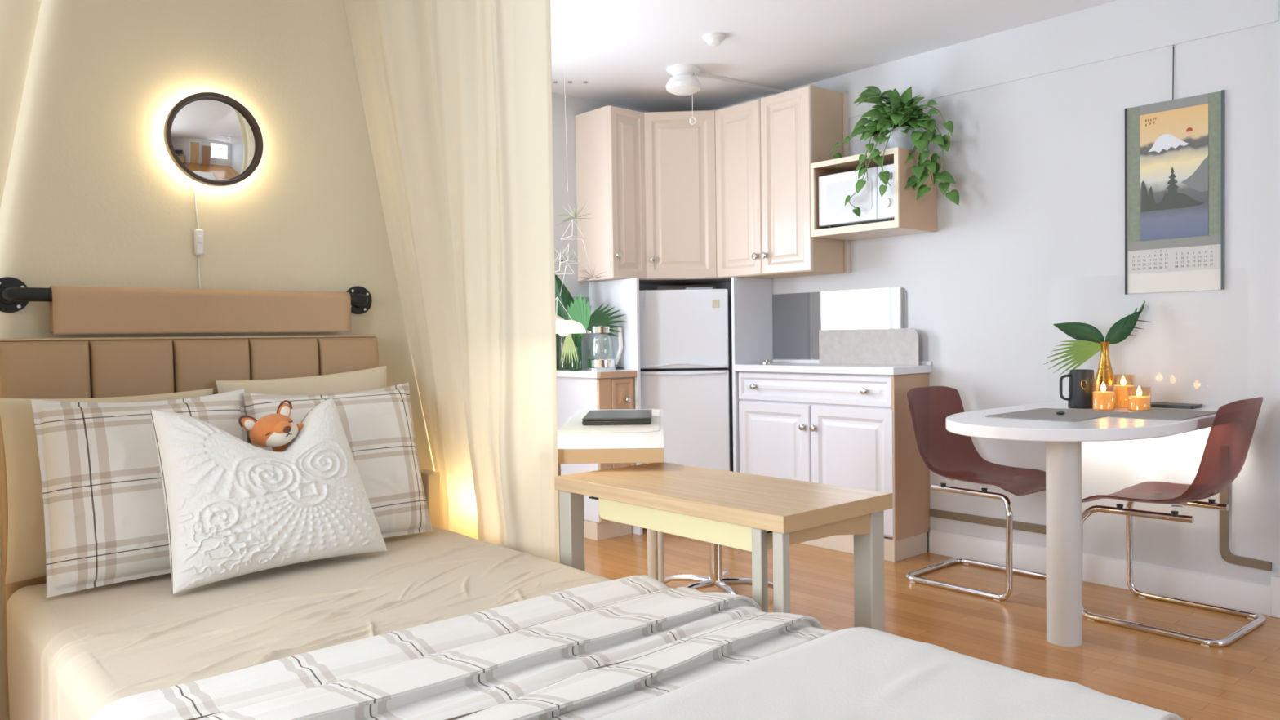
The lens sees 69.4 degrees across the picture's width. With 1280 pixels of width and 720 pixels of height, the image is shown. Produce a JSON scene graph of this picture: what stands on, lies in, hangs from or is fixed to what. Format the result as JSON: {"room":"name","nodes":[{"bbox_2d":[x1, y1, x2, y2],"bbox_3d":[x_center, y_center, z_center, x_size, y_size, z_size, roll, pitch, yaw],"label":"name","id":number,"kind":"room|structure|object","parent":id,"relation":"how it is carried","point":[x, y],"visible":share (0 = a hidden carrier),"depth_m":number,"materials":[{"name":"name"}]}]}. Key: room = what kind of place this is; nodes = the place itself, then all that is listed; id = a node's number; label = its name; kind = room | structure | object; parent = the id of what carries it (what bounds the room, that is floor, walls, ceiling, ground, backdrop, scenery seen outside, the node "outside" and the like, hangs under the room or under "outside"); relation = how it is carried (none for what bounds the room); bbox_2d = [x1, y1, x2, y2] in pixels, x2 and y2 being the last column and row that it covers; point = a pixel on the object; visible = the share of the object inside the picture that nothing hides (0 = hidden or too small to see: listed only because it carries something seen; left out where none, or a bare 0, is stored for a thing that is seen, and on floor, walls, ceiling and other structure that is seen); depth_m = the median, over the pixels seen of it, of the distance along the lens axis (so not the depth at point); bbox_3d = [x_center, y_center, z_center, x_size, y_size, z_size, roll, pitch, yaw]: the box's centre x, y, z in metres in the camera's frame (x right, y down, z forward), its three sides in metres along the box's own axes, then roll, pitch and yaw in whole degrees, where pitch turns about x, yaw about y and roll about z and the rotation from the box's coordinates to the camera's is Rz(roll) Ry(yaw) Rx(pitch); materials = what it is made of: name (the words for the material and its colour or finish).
{"room":"studio apartment","nodes":[
{"label":"studio apartment","id":0,"kind":"room"},
{"bbox_2d":[0,0,435,719],"bbox_3d":[-1.840,-0.160,1.935,3.200,2.420,0.100,-2,2,-41],"label":"wall","id":1,"kind":"structure","parent":0,"point":[94,193],"depth_m":2.43,"materials":[{"name":"beige paint"}]},
{"bbox_2d":[0,276,372,314],"bbox_3d":[-1.143,-0.165,2.440,0.947,0.084,0.061,-2,2,-41],"label":"pipe rail","id":2,"kind":"object","parent":1,"relation":"attached to","point":[15,295],"visible":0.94,"depth_m":2.18,"materials":[{"name":"black metal"}]},
{"bbox_2d":[48,285,351,334],"bbox_3d":[-1.124,-0.129,2.441,0.735,0.116,0.049,-2,2,-41],"label":"leather backrest","id":3,"kind":"object","parent":2,"relation":"hanging from","point":[73,309],"visible":1,"depth_m":2.39,"materials":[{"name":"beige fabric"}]},
{"bbox_2d":[163,92,263,288],"bbox_3d":[-1.125,-0.389,2.453,0.244,0.630,0.062,-2,2,-41],"label":"round mirror","id":4,"kind":"object","parent":1,"relation":"attached to","point":[215,140],"visible":1,"depth_m":2.43,"materials":[{"name":"brown mirror"}]},
{"bbox_2d":[193,229,204,255],"bbox_3d":[-1.167,-0.312,2.446,0.022,0.068,0.017,-2,2,-41],"label":"switch","id":5,"kind":"object","parent":4,"relation":"attached to","point":[197,233],"depth_m":2.44,"materials":[{"name":"white plastic"}]},
{"bbox_2d":[551,92,684,369],"bbox_3d":[-1.904,-0.210,3.916,5.720,2.420,0.100,-2,2,-41],"label":"wall","id":6,"kind":"structure","parent":0,"point":[562,199],"depth_m":5.16,"materials":[{"name":"white paint"}]},
{"bbox_2d":[574,105,646,281],"bbox_3d":[-0.151,-0.908,5.154,0.252,0.929,0.340,-2,2,-41],"label":"upper cabinet","id":7,"kind":"object","parent":6,"relation":"attached to","point":[610,140],"visible":0.95,"depth_m":5.06,"materials":[{"name":"beige paint"}]},
{"bbox_2d":[639,110,731,284],"bbox_3d":[0.237,-0.919,5.335,0.590,0.929,0.582,-2,2,-41],"label":"upper cabinet","id":8,"kind":"object","parent":6,"relation":"attached to","point":[681,211],"visible":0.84,"depth_m":5.12,"materials":[{"name":"beige paint"}]},
{"bbox_2d":[550,0,1117,111],"bbox_3d":[0.372,-1.436,1.274,5.920,0.100,7.050,-2,2,-41],"label":"ceiling","id":9,"kind":"structure","parent":0,"point":[624,50],"depth_m":4.20,"materials":[{"name":"white paint"}]},
{"bbox_2d":[555,16,592,320],"bbox_3d":[-0.291,-0.790,3.729,0.236,1.298,0.095,-2,2,-41],"label":"mobile","id":10,"kind":"object","parent":9,"relation":"hanging from","point":[572,220],"visible":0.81,"depth_m":3.72,"materials":[{"name":"white plastic"}]},
{"bbox_2d":[555,242,575,264],"bbox_3d":[-0.298,-0.422,3.711,0.138,0.100,0.058,-1,2,13],"label":"air plant","id":11,"kind":"object","parent":10,"relation":"attached to","point":[565,257],"visible":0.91,"depth_m":3.72,"materials":[{"name":"green plant"}]},
{"bbox_2d":[557,201,592,225],"bbox_3d":[-0.264,-0.598,3.754,0.160,0.112,0.073,-1,1,-5],"label":"air plant","id":12,"kind":"object","parent":10,"relation":"attached to","point":[575,216],"visible":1,"depth_m":3.76,"materials":[{"name":"green plant"}]},
{"bbox_2d":[576,266,613,283],"bbox_3d":[-0.186,-0.357,3.821,0.160,0.093,0.071,-1,1,-2],"label":"air plant","id":13,"kind":"object","parent":10,"relation":"attached to","point":[588,266],"visible":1,"depth_m":3.82,"materials":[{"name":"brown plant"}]},
{"bbox_2d":[666,63,701,124],"bbox_3d":[0.221,-1.330,4.678,0.180,0.282,0.180,-2,2,-41],"label":"ceiling lamp","id":14,"kind":"object","parent":9,"relation":"attached to","point":[683,82],"visible":1,"depth_m":4.62,"materials":[{"name":"white glass"}]},
{"bbox_2d":[702,32,725,46],"bbox_3d":[0.335,-1.438,4.172,0.100,0.043,0.100,-2,2,-41],"label":"smoke detector","id":15,"kind":"object","parent":9,"relation":"attached to","point":[713,39],"visible":1,"depth_m":4.14,"materials":[{"name":"white plastic"}]},
{"bbox_2d":[693,71,784,93],"bbox_3d":[0.510,-1.472,4.904,0.712,0.018,0.018,-2,2,-37],"label":"conduit","id":16,"kind":"object","parent":9,"relation":"attached to","point":[699,74],"visible":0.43,"depth_m":4.91,"materials":[{"name":"white plastic"}]},
{"bbox_3d":[-0.886,-1.370,2.195,1.266,0.042,0.701,-2,2,-41],"label":"track","id":17,"kind":"object","parent":9,"relation":"attached to","visible":0},
{"bbox_2d":[0,0,41,208],"bbox_3d":[-1.383,-0.152,1.786,0.385,2.320,0.914,-1,2,-18],"label":"curtain","id":18,"kind":"object","parent":17,"relation":"hanging from","point":[18,18],"visible":1,"depth_m":2.11,"materials":[{"name":"beige fabric"}]},
{"bbox_2d":[343,0,559,563],"bbox_3d":[-0.556,-0.185,2.571,0.340,2.320,0.643,-2,2,-41],"label":"curtain","id":19,"kind":"object","parent":17,"relation":"hanging from","point":[456,95],"visible":0.79,"depth_m":2.57,"materials":[{"name":"beige fabric"}]},
{"bbox_2d":[584,528,1279,719],"bbox_3d":[0.409,1.083,1.339,5.920,0.100,7.050,-2,2,-41],"label":"floor","id":20,"kind":"structure","parent":0,"point":[1240,680],"depth_m":3.38,"materials":[{"name":"brown wood"}]},
{"bbox_2d":[0,334,612,719],"bbox_3d":[-0.407,0.490,1.718,1.072,1.090,2.108,-2,2,-41],"label":"bed","id":21,"kind":"object","parent":20,"relation":"on","point":[71,655],"visible":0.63,"depth_m":2.01,"materials":[{"name":"beige fabric"}]},
{"bbox_2d":[0,388,213,584],"bbox_3d":[-1.250,0.286,2.207,0.455,0.415,0.083,-2,2,-41],"label":"pillow","id":22,"kind":"object","parent":21,"relation":"on","point":[26,543],"visible":0.23,"depth_m":2.07,"materials":[{"name":"beige fabric"}]},
{"bbox_2d":[30,389,247,597],"bbox_3d":[-1.126,0.288,2.143,0.458,0.418,0.178,-2,2,-41],"label":"plaid pillow","id":23,"kind":"object","parent":21,"relation":"on","point":[105,522],"visible":0.57,"depth_m":2.04,"materials":[{"name":"fabric"}]},
{"bbox_2d":[150,397,386,594],"bbox_3d":[-0.854,0.296,2.182,0.188,0.392,0.513,0,2,42],"label":"throw cushion","id":24,"kind":"object","parent":21,"relation":"on","point":[235,507],"visible":0.99,"depth_m":2.07,"materials":[{"name":"white fabric"}]},
{"bbox_2d":[238,400,303,451],"bbox_3d":[-0.876,0.169,2.223,0.118,0.144,0.125,-1,1,6],"label":"plush","id":25,"kind":"object","parent":24,"relation":"on","point":[277,430],"visible":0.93,"depth_m":2.18,"materials":[{"name":"orange fabric"}]},
{"bbox_2d":[215,365,386,444],"bbox_3d":[-0.890,0.249,2.523,0.491,0.453,0.086,-2,2,-41],"label":"pillow","id":26,"kind":"object","parent":21,"relation":"on","point":[371,379],"visible":0.14,"depth_m":2.51,"materials":[{"name":"beige fabric"}]},
{"bbox_2d":[241,382,432,537],"bbox_3d":[-0.786,0.279,2.443,0.469,0.416,0.171,-2,2,-41],"label":"plaid pillow","id":27,"kind":"object","parent":21,"relation":"on","point":[377,424],"visible":0.48,"depth_m":2.47,"materials":[{"name":"fabric"}]},
{"bbox_2d":[90,575,833,719],"bbox_3d":[-0.175,0.634,1.455,1.167,0.343,0.646,-2,2,-41],"label":"blanket","id":28,"kind":"object","parent":21,"relation":"on","point":[592,651],"visible":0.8,"depth_m":1.47,"materials":[{"name":"fabric"}]},
{"bbox_2d":[593,626,1183,719],"bbox_3d":[0.150,0.645,1.084,1.202,0.371,0.539,-2,2,-41],"label":"comforter","id":29,"kind":"object","parent":21,"relation":"on","point":[856,673],"visible":1,"depth_m":1.28,"materials":[{"name":"white fabric"}]},
{"bbox_2d":[420,469,440,528],"bbox_3d":[-0.650,0.676,2.853,0.046,0.668,0.090,-2,2,-41],"label":"box","id":30,"kind":"object","parent":20,"relation":"on","point":[430,479],"visible":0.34,"depth_m":2.81,"materials":[{"name":"beige wood"}]},
{"bbox_2d":[556,377,635,540],"bbox_3d":[-0.234,0.519,5.046,0.244,0.855,0.420,-2,2,-41],"label":"base cabinet","id":31,"kind":"object","parent":20,"relation":"on","point":[573,394],"visible":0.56,"depth_m":4.93,"materials":[{"name":"white paint"}]},
{"bbox_2d":[556,368,636,378],"bbox_3d":[-0.252,0.072,5.034,0.271,0.036,0.405,-2,2,-41],"label":"countertop","id":32,"kind":"structure","parent":31,"relation":"on","point":[584,373],"depth_m":4.90,"materials":[{"name":"white laminate"}]},
{"bbox_2d":[568,333,582,370],"bbox_3d":[-0.351,-0.048,4.997,0.072,0.210,0.072,-2,2,-41],"label":"vase","id":33,"kind":"object","parent":32,"relation":"on","point":[576,337],"visible":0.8,"depth_m":4.97,"materials":[{"name":"glass"}]},
{"bbox_2d":[555,274,626,363],"bbox_3d":[-0.276,-0.218,4.972,0.402,0.536,0.074,-1,1,3],"label":"bouquet","id":34,"kind":"object","parent":33,"relation":"in","point":[580,312],"visible":0.78,"depth_m":4.99,"materials":[{"name":"green plant"}]},
{"bbox_2d":[586,324,622,370],"bbox_3d":[-0.208,-0.070,5.036,0.176,0.247,0.168,-2,2,-41],"label":"electric kettle","id":35,"kind":"object","parent":32,"relation":"on","point":[593,364],"visible":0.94,"depth_m":4.98,"materials":[{"name":"silver metal"}]},
{"bbox_2d":[557,408,664,584],"bbox_3d":[-0.089,0.607,3.127,0.345,0.775,1.283,-1,1,1],"label":"side table","id":36,"kind":"object","parent":20,"relation":"on","point":[647,447],"visible":0.32,"depth_m":2.59,"materials":[{"name":"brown wood"}]},
{"bbox_2d":[555,314,586,336],"bbox_3d":[-0.215,0.048,2.605,0.128,0.371,0.136,0,2,20],"label":"desk lamp","id":37,"kind":"object","parent":36,"relation":"on","point":[563,327],"visible":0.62,"depth_m":2.56,"materials":[{"name":"white plastic"}]},
{"bbox_2d":[557,408,659,432],"bbox_3d":[-0.092,0.212,3.307,0.323,0.003,0.863,-1,1,1],"label":"tabletop","id":38,"kind":"object","parent":36,"relation":"on","point":[574,424],"visible":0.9,"depth_m":3.02,"materials":[{"name":"white wood"}]},
{"bbox_2d":[582,409,652,425],"bbox_3d":[-0.075,0.200,3.250,0.230,0.023,0.342,-1,1,1],"label":"laptop","id":39,"kind":"object","parent":38,"relation":"on","point":[600,416],"visible":1,"depth_m":3.10,"materials":[{"name":"grey metal"}]},
{"bbox_2d":[589,278,642,534],"bbox_3d":[-0.138,0.251,5.135,0.020,1.385,0.409,-2,2,-41],"label":"panel","id":40,"kind":"object","parent":20,"relation":"on","point":[623,295],"visible":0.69,"depth_m":5.05,"materials":[{"name":"white wood"}]},
{"bbox_2d":[639,288,730,471],"bbox_3d":[0.257,0.268,5.293,0.494,1.330,0.477,-1,1,3],"label":"refrigerator","id":41,"kind":"object","parent":20,"relation":"on","point":[684,338],"visible":0.74,"depth_m":5.07,"materials":[{"name":"white metal"}]},
{"bbox_2d":[657,284,715,289],"bbox_3d":[0.263,-0.400,5.202,0.323,0.030,0.183,-1,1,4],"label":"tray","id":42,"kind":"object","parent":41,"relation":"on","point":[658,287],"visible":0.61,"depth_m":5.13,"materials":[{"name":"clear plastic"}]},
{"bbox_2d":[664,542,773,594],"bbox_3d":[0.295,0.743,3.807,0.514,0.444,0.524,-2,2,-41],"label":"stool","id":43,"kind":"object","parent":20,"relation":"on","point":[717,576],"visible":0.41,"depth_m":3.80,"materials":[{"name":"silver metal"}]},
{"bbox_2d":[554,462,893,631],"bbox_3d":[0.176,0.656,2.233,0.375,0.715,0.761,-2,2,-41],"label":"desk","id":44,"kind":"object","parent":20,"relation":"on","point":[754,513],"visible":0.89,"depth_m":2.05,"materials":[{"name":"brown wood"}]},
{"bbox_2d":[598,497,773,551],"bbox_3d":[0.142,0.364,2.170,0.200,0.058,0.515,-2,2,-41],"label":"apron","id":45,"kind":"object","parent":44,"relation":"on","point":[725,534],"depth_m":2.08,"materials":[{"name":"beige wood"}]},
{"bbox_2d":[731,277,773,472],"bbox_3d":[0.631,0.239,5.141,0.319,1.385,0.020,-2,2,-41],"label":"panel","id":46,"kind":"object","parent":20,"relation":"on","point":[752,315],"visible":0.49,"depth_m":5.09,"materials":[{"name":"white wood"}]},
{"bbox_2d":[738,371,929,561],"bbox_3d":[0.961,0.499,4.764,0.335,0.874,0.983,-2,2,-41],"label":"base cabinet","id":47,"kind":"object","parent":20,"relation":"on","point":[847,430],"visible":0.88,"depth_m":4.52,"materials":[{"name":"white paint"}]},
{"bbox_2d":[733,359,932,375],"bbox_3d":[0.962,0.034,4.748,0.329,0.054,1.000,-2,2,-41],"label":"countertop","id":48,"kind":"structure","parent":47,"relation":"on","point":[778,366],"depth_m":4.57,"materials":[{"name":"white laminate"}]},
{"bbox_2d":[760,359,773,364],"bbox_3d":[0.697,0.008,5.087,0.070,0.023,0.070,-2,2,-41],"label":"stopper","id":49,"kind":"object","parent":48,"relation":"on","point":[766,361],"visible":1,"depth_m":5.06,"materials":[{"name":"silver metal"}]},
{"bbox_2d":[818,328,919,365],"bbox_3d":[1.147,-0.067,4.681,0.006,0.180,0.593,-2,2,-41],"label":"backsplash panel","id":50,"kind":"object","parent":48,"relation":"on","point":[896,346],"visible":1,"depth_m":4.66,"materials":[{"name":"grey stone"}]},
{"bbox_2d":[905,386,1046,600],"bbox_3d":[1.461,0.536,3.967,0.469,0.828,0.520,-2,2,-41],"label":"chair","id":51,"kind":"object","parent":20,"relation":"on","point":[947,454],"visible":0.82,"depth_m":4.04,"materials":[{"name":"red plastic"}]},
{"bbox_2d":[946,400,1218,646],"bbox_3d":[1.600,0.580,3.375,1.204,0.765,0.730,-2,2,-41],"label":"dining table","id":52,"kind":"object","parent":20,"relation":"on","point":[1063,439],"visible":0.94,"depth_m":3.13,"materials":[{"name":"white laminate"}]},
{"bbox_2d":[985,408,1128,422],"bbox_3d":[1.516,0.197,3.360,0.460,0.003,0.320,-2,2,-41],"label":"placemat","id":53,"kind":"object","parent":52,"relation":"on","point":[1043,414],"visible":1,"depth_m":3.33,"materials":[{"name":"grey fabric"}]},
{"bbox_2d":[1055,411,1065,414],"bbox_3d":[1.514,0.191,3.331,0.044,0.012,0.028,-2,2,-41],"label":"pebble","id":54,"kind":"object","parent":53,"relation":"on","point":[1057,412],"visible":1,"depth_m":3.32,"materials":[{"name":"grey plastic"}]},
{"bbox_2d":[1059,368,1094,408],"bbox_3d":[1.729,0.113,3.639,0.117,0.150,0.110,-2,2,-41],"label":"mug","id":55,"kind":"object","parent":52,"relation":"on","point":[1082,381],"visible":0.96,"depth_m":3.60,"materials":[{"name":"grey ceramic"}]},
{"bbox_2d":[1043,300,1151,391],"bbox_3d":[1.841,-0.026,3.720,0.435,0.420,0.096,-1,1,-7],"label":"flower vase","id":56,"kind":"object","parent":52,"relation":"on","point":[1091,340],"visible":0.95,"depth_m":3.72,"materials":[{"name":"gold metal"}]},
{"bbox_2d":[1093,381,1113,409],"bbox_3d":[1.771,0.136,3.537,0.080,0.107,0.080,-2,2,-41],"label":"candle","id":57,"kind":"object","parent":52,"relation":"on","point":[1103,400],"visible":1,"depth_m":3.51,"materials":[{"name":"orange wax"}]},
{"bbox_2d":[1112,375,1133,406],"bbox_3d":[1.903,0.121,3.643,0.080,0.127,0.080,-2,2,-41],"label":"candle","id":58,"kind":"object","parent":52,"relation":"on","point":[1122,393],"visible":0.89,"depth_m":3.62,"materials":[{"name":"orange wax"}]},
{"bbox_2d":[1128,386,1150,409],"bbox_3d":[1.882,0.143,3.487,0.080,0.091,0.080,-2,2,-41],"label":"candle","id":59,"kind":"object","parent":52,"relation":"on","point":[1139,402],"visible":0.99,"depth_m":3.46,"materials":[{"name":"orange wax"}]},
{"bbox_2d":[1109,408,1217,420],"bbox_3d":[1.881,0.193,3.305,0.425,0.003,0.227,-2,2,-41],"label":"placemat","id":60,"kind":"object","parent":52,"relation":"on","point":[1155,413],"visible":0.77,"depth_m":3.28,"materials":[{"name":"grey fabric"}]},
{"bbox_2d":[1150,401,1202,408],"bbox_3d":[2.073,0.178,3.623,0.115,0.012,0.200,-2,2,-41],"label":"serving tray","id":61,"kind":"object","parent":52,"relation":"on","point":[1164,405],"visible":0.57,"depth_m":3.58,"materials":[{"name":"grey plastic"}]},
{"bbox_2d":[1081,396,1266,647],"bbox_3d":[1.956,0.543,3.405,0.469,0.828,0.520,-2,2,-40],"label":"chair","id":62,"kind":"object","parent":20,"relation":"on","point":[1231,433],"visible":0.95,"depth_m":3.27,"materials":[{"name":"red plastic"}]},
{"bbox_2d":[684,0,1279,583],"bbox_3d":[2.575,-0.258,3.227,0.100,2.420,6.850,-2,2,-41],"label":"wall","id":63,"kind":"structure","parent":0,"point":[1033,241],"depth_m":3.92,"materials":[{"name":"white paint"}]},
{"bbox_2d":[715,84,850,279],"bbox_3d":[0.742,-0.916,4.950,0.340,0.929,0.672,-2,2,-41],"label":"upper cabinet","id":64,"kind":"object","parent":63,"relation":"attached to","point":[766,147],"visible":0.98,"depth_m":4.80,"materials":[{"name":"beige paint"}]},
{"bbox_2d":[810,146,937,240],"bbox_3d":[1.136,-0.795,4.515,0.329,0.364,0.500,-2,2,-41],"label":"shelf box","id":65,"kind":"object","parent":63,"relation":"attached to","point":[913,215],"visible":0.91,"depth_m":4.39,"materials":[{"name":"brown wood"}]},
{"bbox_2d":[818,163,894,227],"bbox_3d":[1.130,-0.780,4.511,0.286,0.265,0.446,-2,2,-41],"label":"microwave","id":66,"kind":"object","parent":65,"relation":"in","point":[833,188],"visible":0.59,"depth_m":4.44,"materials":[{"name":"white plastic"}]},
{"bbox_2d":[827,85,959,217],"bbox_3d":[1.181,-0.989,4.368,0.607,0.630,0.342,0,2,17],"label":"pothos","id":67,"kind":"object","parent":65,"relation":"on","point":[892,117],"visible":0.98,"depth_m":4.28,"materials":[{"name":"green plant"}]},
{"bbox_2d":[884,125,915,150],"bbox_3d":[1.234,-1.036,4.401,0.146,0.120,0.146,-2,2,-41],"label":"pot","id":68,"kind":"object","parent":65,"relation":"on","point":[900,136],"depth_m":4.34,"materials":[{"name":"white ceramic"}]},
{"bbox_2d":[929,508,1045,533],"bbox_3d":[1.626,0.746,4.263,0.014,0.036,0.640,-2,2,-41],"label":"cord cover","id":69,"kind":"object","parent":63,"relation":"attached to","point":[1021,526],"visible":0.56,"depth_m":4.28,"materials":[{"name":"brown"}]},
{"bbox_2d":[846,0,1278,117],"bbox_3d":[1.703,-1.363,4.092,0.006,0.230,1.898,-2,2,-41],"label":"beam","id":70,"kind":"structure","parent":63,"relation":"attached to","point":[1119,28],"depth_m":3.97,"materials":[{"name":"white paint"}]},
{"bbox_2d":[928,528,1271,616],"bbox_3d":[1.883,0.886,3.971,0.022,0.115,1.420,-2,2,-41],"label":"baseboard","id":71,"kind":"structure","parent":63,"relation":"attached to","point":[1224,591],"depth_m":3.79,"materials":[{"name":"white"}]},
{"bbox_2d":[1124,44,1224,294],"bbox_3d":[2.106,-0.754,3.655,0.012,0.974,0.358,-2,2,-41],"label":"calendar","id":72,"kind":"object","parent":63,"relation":"attached to","point":[1175,148],"visible":1,"depth_m":3.65,"materials":[{"name":"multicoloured paper"}]},
{"bbox_2d":[1139,103,1208,240],"bbox_3d":[2.105,-0.734,3.651,0.001,0.505,0.246,-2,2,-41],"label":"landscape picture","id":73,"kind":"object","parent":72,"relation":"attached to","point":[1174,138],"depth_m":3.65,"materials":[{"name":"multicoloured paper"}]},
{"bbox_2d":[1219,485,1271,571],"bbox_3d":[2.290,0.557,3.500,0.014,0.455,0.170,-2,2,-41],"label":"cord cover","id":74,"kind":"object","parent":63,"relation":"attached to","point":[1224,551],"visible":0.73,"depth_m":3.54,"materials":[{"name":"brown plastic"}]},
{"bbox_2d":[1271,575,1279,617],"bbox_3d":[2.371,-0.259,3.358,0.034,2.420,0.127,-2,2,-41],"label":"trim","id":75,"kind":"structure","parent":63,"relation":"attached to","point":[1275,580],"depth_m":3.41,"materials":[{"name":"white"}]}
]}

